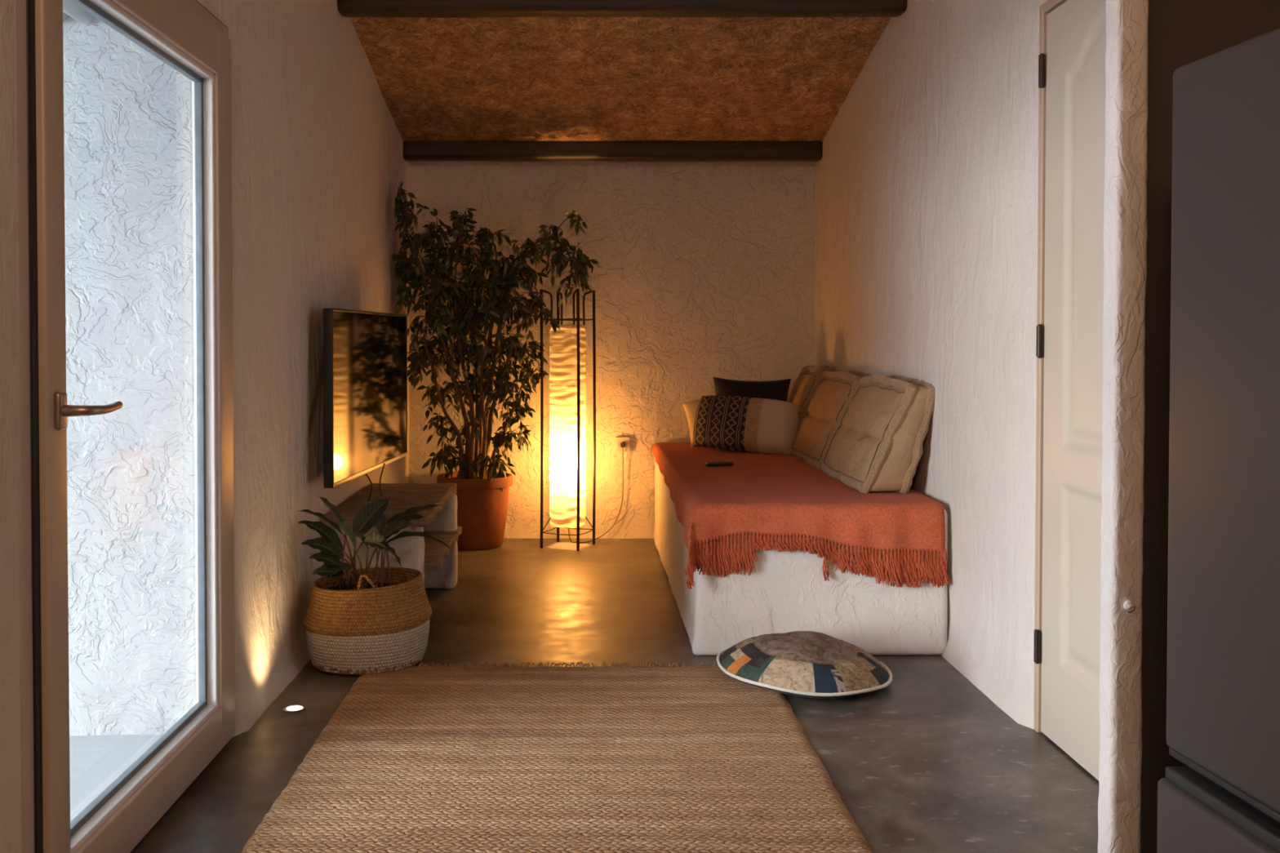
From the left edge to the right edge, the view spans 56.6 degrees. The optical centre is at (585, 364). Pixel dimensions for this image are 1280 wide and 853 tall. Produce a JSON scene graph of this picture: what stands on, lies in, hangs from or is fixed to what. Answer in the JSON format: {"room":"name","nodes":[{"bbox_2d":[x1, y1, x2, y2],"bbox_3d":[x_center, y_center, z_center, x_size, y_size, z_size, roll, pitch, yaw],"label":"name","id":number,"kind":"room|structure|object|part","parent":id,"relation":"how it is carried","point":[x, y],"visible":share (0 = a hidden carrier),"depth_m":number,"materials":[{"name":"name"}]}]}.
{"room":"living room","nodes":[
{"label":"living room","id":0,"kind":"room"},
{"bbox_2d":[0,0,409,852],"bbox_3d":[-1.078,-0.853,2.628,0.184,3.894,8.490,0,1,0],"label":"wall","id":1,"kind":"structure","parent":0,"point":[318,164],"depth_m":3.83,"materials":[{"name":"white paint"}]},
{"bbox_2d":[13,0,235,852],"bbox_3d":[-1.003,0.073,2.771,0.155,2.038,1.277,0,1,0],"label":"door","id":2,"kind":"structure","parent":1,"relation":"in","point":[182,34],"depth_m":2.38,"materials":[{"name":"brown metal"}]},
{"bbox_3d":[-0.993,0.088,2.247,0.014,0.072,0.034,0,1,0],"label":"handle plate","id":3,"kind":"part","parent":2,"relation":"part of","materials":[{"name":"brown metal"}]},
{"bbox_3d":[-0.958,0.087,2.309,0.065,0.023,0.148,0,1,0],"label":"handle","id":4,"kind":"part","parent":2,"relation":"part of","materials":[{"name":"brown metal"}]},
{"bbox_2d":[322,307,407,502],"bbox_3d":[-0.948,0.178,4.958,0.153,0.793,1.240,0,1,4],"label":"television","id":5,"kind":"object","parent":1,"relation":"attached to","point":[365,353],"visible":1,"depth_m":4.75,"materials":[{"name":"black plastic"}]},
{"bbox_2d":[408,160,815,538],"bbox_3d":[0.152,-0.164,6.850,2.425,2.340,0.034,0,1,0],"label":"wall","id":6,"kind":"structure","parent":0,"point":[707,273],"depth_m":6.85,"materials":[{"name":"white paint"}]},
{"bbox_2d":[615,436,630,451],"bbox_3d":[0.215,0.462,6.850,0.084,0.084,0.026,0,1,0],"label":"wall socket","id":7,"kind":"object","parent":6,"relation":"attached to","point":[626,440],"visible":1,"depth_m":6.84,"materials":[{"name":"white plastic"}]},
{"bbox_2d":[129,537,1098,852],"bbox_3d":[0.855,1.155,2.655,3.790,0.120,8.660,0,1,0],"label":"floor","id":8,"kind":"structure","parent":0,"point":[924,762],"depth_m":3.50,"materials":[{"name":"concrete"}]},
{"bbox_2d":[283,704,306,712],"bbox_3d":[-0.905,1.071,3.693,0.070,0.004,0.070,0,1,0],"label":"recessed light","id":9,"kind":"object","parent":8,"relation":"in","point":[294,708],"visible":1,"depth_m":3.69,"materials":[{"name":"glass"}]},
{"bbox_2d":[302,566,432,675],"bbox_3d":[-0.774,0.883,4.227,0.453,0.357,0.444,0,1,0],"label":"basket","id":10,"kind":"object","parent":8,"relation":"on","point":[385,628],"visible":0.94,"depth_m":4.05,"materials":[{"name":"wicker"}]},
{"bbox_3d":[-0.744,0.736,4.026,0.063,0.054,0.030,0,1,0],"label":"loop handle","id":11,"kind":"part","parent":10,"relation":"part of","materials":[{"name":"beige wicker"}]},
{"bbox_2d":[297,496,450,590],"bbox_3d":[-0.745,0.645,4.185,0.516,0.339,0.332,0,1,-21],"label":"plant","id":12,"kind":"object","parent":10,"relation":"on","point":[332,549],"visible":0.94,"depth_m":4.14,"materials":[{"name":"green plant"}]},
{"bbox_2d":[320,482,462,588],"bbox_3d":[-0.799,0.807,5.103,0.449,0.473,1.083,0,1,0],"label":"console","id":13,"kind":"object","parent":8,"relation":"on","point":[437,564],"visible":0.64,"depth_m":5.01,"materials":[{"name":"white paint"}]},
{"bbox_3d":[-0.829,0.836,4.669,0.388,0.434,0.106,0,1,0],"label":"panel","id":14,"kind":"part","parent":13,"relation":"part of","materials":[{"name":"white paint"}]},
{"bbox_3d":[-0.809,0.818,5.514,0.427,0.433,0.118,0,1,0],"label":"panel","id":15,"kind":"part","parent":13,"relation":"part of","materials":[{"name":"white paint"}]},
{"bbox_2d":[436,471,512,550],"bbox_3d":[-0.615,0.814,6.619,0.422,0.395,0.422,0,1,0],"label":"terracotta pot","id":16,"kind":"object","parent":8,"relation":"on","point":[482,507],"visible":0.73,"depth_m":6.46,"materials":[{"name":"ceramic"}]},
{"bbox_2d":[391,181,602,492],"bbox_3d":[-0.534,-0.132,6.520,1.147,1.661,0.636,0,1,-18],"label":"fig tree","id":17,"kind":"object","parent":16,"relation":"in","point":[461,297],"visible":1,"depth_m":6.45,"materials":[{"name":"green plant"}]},
{"bbox_3d":[-0.783,-0.100,6.364,0.095,1.506,0.585,1,1,31],"label":"stem","id":18,"kind":"part","parent":17,"relation":"part of","materials":[{"name":"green plant"}]},
{"bbox_3d":[-0.749,0.225,6.421,0.073,0.855,0.353,1,1,30],"label":"stem","id":19,"kind":"part","parent":17,"relation":"part of","materials":[{"name":"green plant"}]},
{"bbox_3d":[-0.653,-0.048,6.485,0.068,1.393,0.151,1,1,31],"label":"stem","id":20,"kind":"part","parent":17,"relation":"part of","materials":[{"name":"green plant"}]},
{"bbox_3d":[-0.566,-0.021,6.587,0.126,1.331,0.062,0,1,0],"label":"stem","id":21,"kind":"part","parent":17,"relation":"part of","materials":[{"name":"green plant"}]},
{"bbox_3d":[-0.555,0.189,6.457,0.064,0.928,0.198,-1,1,-24],"label":"stem","id":22,"kind":"part","parent":17,"relation":"part of","materials":[{"name":"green plant"}]},
{"bbox_3d":[-0.462,0.386,6.568,0.237,0.529,0.052,1,1,31],"label":"stem","id":23,"kind":"part","parent":17,"relation":"part of","materials":[{"name":"green plant"}]},
{"bbox_3d":[-0.416,0.130,6.520,0.323,1.036,0.136,0,1,0],"label":"stem","id":24,"kind":"part","parent":17,"relation":"part of","materials":[{"name":"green plant"}]},
{"bbox_3d":[-0.394,-0.036,6.541,0.453,1.366,0.077,0,1,19],"label":"stem","id":25,"kind":"part","parent":17,"relation":"part of","materials":[{"name":"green plant"}]},
{"bbox_3d":[-0.315,-0.022,6.574,0.613,1.337,0.052,0,1,18],"label":"stem","id":26,"kind":"part","parent":17,"relation":"part of","materials":[{"name":"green plant"}]},
{"bbox_2d":[241,661,871,852],"bbox_3d":[-0.069,1.064,2.874,1.431,0.047,2.603,0,1,0],"label":"jute rug","id":27,"kind":"object","parent":8,"relation":"on","point":[454,758],"visible":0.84,"depth_m":3.11,"materials":[{"name":"beige wicker"}]},
{"bbox_2d":[539,288,625,551],"bbox_3d":[-0.024,0.298,6.694,0.280,1.426,0.524,1,1,35],"label":"floor lamp","id":28,"kind":"object","parent":8,"relation":"on","point":[567,348],"visible":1,"depth_m":6.53,"materials":[{"name":"metal"}]},
{"bbox_3d":[-0.240,0.301,6.538,0.020,1.425,0.016,0,1,0],"label":"leg","id":29,"kind":"part","parent":28,"relation":"part of","materials":[{"name":"metal"}]},
{"bbox_3d":[-0.153,0.296,6.738,0.020,1.425,0.016,0,1,0],"label":"leg","id":30,"kind":"part","parent":28,"relation":"part of","materials":[{"name":"metal"}]},
{"bbox_3d":[-0.097,0.339,6.593,0.167,1.117,0.166,1,1,24],"label":"lamp shade","id":31,"kind":"part","parent":28,"relation":"part of","materials":[{"name":"paper"}]},
{"bbox_3d":[-0.038,0.302,6.448,0.020,1.425,0.016,0,1,0],"label":"leg","id":32,"kind":"part","parent":28,"relation":"part of","materials":[{"name":"metal"}]},
{"bbox_3d":[0.050,0.298,6.648,0.020,1.425,0.016,0,1,0],"label":"leg","id":33,"kind":"part","parent":28,"relation":"part of","materials":[{"name":"metal"}]},
{"bbox_3d":[0.048,0.743,6.747,0.399,0.535,0.064,-1,1,-34],"label":"power cord","id":34,"kind":"part","parent":28,"relation":"part of","materials":[{"name":"plastic"}]},
{"bbox_2d":[653,457,947,655],"bbox_3d":[0.854,0.763,5.585,0.934,0.540,2.578,0,1,0],"label":"bench","id":35,"kind":"object","parent":8,"relation":"on","point":[787,592],"visible":0.4,"depth_m":4.30,"materials":[{"name":"white paint"}]},
{"bbox_2d":[651,442,949,589],"bbox_3d":[0.832,0.628,5.526,0.964,0.305,2.629,0,1,0],"label":"throw blanket","id":36,"kind":"object","parent":35,"relation":"on","point":[780,495],"visible":0.89,"depth_m":4.28,"materials":[{"name":"fabric"}]},
{"bbox_2d":[682,400,700,447],"bbox_3d":[0.715,0.309,6.607,0.355,0.305,0.192,0,1,5],"label":"pillow","id":37,"kind":"object","parent":36,"relation":"on","point":[690,407],"visible":0.18,"depth_m":6.61,"materials":[{"name":"fabric"}]},
{"bbox_2d":[704,461,733,466],"bbox_3d":[0.625,0.464,5.541,0.130,0.018,0.044,0,1,-15],"label":"remote control","id":38,"kind":"object","parent":36,"relation":"on","point":[715,463],"visible":1,"depth_m":5.52,"materials":[{"name":"black plastic"}]},
{"bbox_2d":[693,395,798,453],"bbox_3d":[0.845,0.318,6.277,0.568,0.300,0.232,1,1,23],"label":"lumbar pillow","id":39,"kind":"object","parent":36,"relation":"on","point":[732,423],"visible":1,"depth_m":6.19,"materials":[{"name":"fabric"}]},
{"bbox_2d":[713,377,791,401],"bbox_3d":[0.915,0.262,6.557,0.438,0.381,0.151,0,1,9],"label":"pillow","id":40,"kind":"object","parent":36,"relation":"on","point":[771,389],"visible":0.26,"depth_m":6.54,"materials":[{"name":"fabric"}]},
{"bbox_2d":[786,364,837,422],"bbox_3d":[1.203,0.235,6.518,0.298,0.462,0.589,0,1,0],"label":"bench cushion","id":41,"kind":"object","parent":36,"relation":"on","point":[802,387],"visible":0.29,"depth_m":6.36,"materials":[{"name":"beige fabric"}]},
{"bbox_2d":[790,370,872,469],"bbox_3d":[1.202,0.255,5.798,0.302,0.451,0.877,0,1,0],"label":"bench cushion","id":42,"kind":"object","parent":36,"relation":"on","point":[832,393],"visible":0.58,"depth_m":5.66,"materials":[{"name":"beige fabric"}]},
{"bbox_2d":[821,373,935,493],"bbox_3d":[1.202,0.271,4.943,0.317,0.457,0.892,0,1,0],"label":"bench cushion","id":43,"kind":"object","parent":36,"relation":"on","point":[876,444],"visible":1,"depth_m":4.60,"materials":[{"name":"beige fabric"}]},
{"bbox_2d":[716,631,892,697],"bbox_3d":[0.736,0.987,3.996,0.582,0.141,0.577,0,1,0],"label":"floor cushion","id":44,"kind":"object","parent":8,"relation":"on","point":[806,664],"visible":1,"depth_m":3.84,"materials":[{"name":"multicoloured fabric"}]},
{"bbox_2d":[1097,0,1148,852],"bbox_3d":[1.157,-0.436,2.534,0.077,3.066,0.086,0,1,0],"label":"wall","id":45,"kind":"structure","parent":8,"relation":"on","point":[1126,21],"depth_m":2.52,"materials":[{"name":"white paint"}]},
{"bbox_2d":[1156,27,1279,852],"bbox_3d":[1.367,0.289,1.800,0.654,1.606,0.668,0,1,-4],"label":"refrigerator","id":46,"kind":"object","parent":8,"relation":"on","point":[1223,668],"visible":1,"depth_m":1.93,"materials":[{"name":"grey metal"}]},
{"bbox_3d":[1.075,0.897,1.791,0.069,0.312,0.668,0,1,-4],"label":"freezer drawer","id":47,"kind":"part","parent":46,"relation":"part of","materials":[{"name":"grey metal"}]},
{"bbox_3d":[1.083,0.694,1.785,0.044,0.014,0.654,0,1,-4],"label":"edge trim","id":48,"kind":"part","parent":46,"relation":"part of","materials":[{"name":"grey metal"}]},
{"bbox_2d":[349,17,891,141],"bbox_3d":[0.725,-1.984,2.589,4.050,1.769,8.660,0,1,0],"label":"ceiling","id":49,"kind":"structure","parent":0,"point":[486,78],"depth_m":5.73,"materials":[{"name":"brown wood"}]},
{"bbox_2d":[403,140,822,161],"bbox_3d":[0.151,-1.207,6.676,2.372,0.132,0.129,0,1,0],"label":"ceiling beam","id":50,"kind":"structure","parent":49,"relation":"attached to","point":[641,150],"depth_m":6.62,"materials":[{"name":"brown wood"}]},
{"bbox_2d":[337,0,906,17],"bbox_3d":[0.151,-1.508,4.938,2.372,0.117,0.138,0,1,0],"label":"ceiling beam","id":51,"kind":"structure","parent":49,"relation":"attached to","point":[346,8],"depth_m":4.88,"materials":[{"name":"brown wood"}]},
{"bbox_2d":[813,0,1048,728],"bbox_3d":[1.428,-0.482,4.766,0.274,3.064,4.230,0,1,0],"label":"wall","id":52,"kind":"structure","parent":0,"point":[926,193],"depth_m":4.17,"materials":[{"name":"white paint"}]},
{"bbox_2d":[1033,0,1106,780],"bbox_3d":[1.352,0.025,3.079,0.186,2.120,0.795,0,1,0],"label":"door","id":53,"kind":"structure","parent":52,"relation":"in","point":[1073,33],"depth_m":3.27,"materials":[{"name":"beige paint"}]},
{"bbox_3d":[1.383,0.025,3.079,0.124,2.120,0.795,0,1,0],"label":"frame","id":54,"kind":"part","parent":53,"relation":"part of","materials":[{"name":"beige paint"}]},
{"bbox_2d":[1140,0,1279,852],"bbox_3d":[1.900,-0.438,2.614,1.400,3.066,0.075,0,1,0],"label":"wall","id":55,"kind":"structure","parent":0,"point":[1181,33],"depth_m":2.58,"materials":[{"name":"paint"}]},
{"label":"outside","id":56,"kind":"structure","parent":0,"visible":0},
{"bbox_2d":[69,734,162,821],"bbox_3d":[-7.585,1.230,0.026,12.830,0.120,28.000,0,1,0],"label":"floor","id":57,"kind":"structure","parent":56,"point":[95,762],"depth_m":3.31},
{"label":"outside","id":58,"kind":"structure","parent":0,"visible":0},
{"bbox_2d":[62,15,180,735],"bbox_3d":[-2.472,-0.067,3.450,2.602,2.350,0.025,0,1,-2],"label":"wall","id":59,"kind":"structure","parent":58,"point":[120,99],"depth_m":3.49,"materials":[{"name":"white paint"}]},
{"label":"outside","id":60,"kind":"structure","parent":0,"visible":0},
{"bbox_2d":[62,0,93,24],"bbox_3d":[-2.522,-1.008,0.954,2.700,0.141,5.150,0,1,0],"label":"ceiling","id":61,"kind":"structure","parent":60,"point":[81,15],"depth_m":3.39,"materials":[{"name":"white paint"}]}
]}

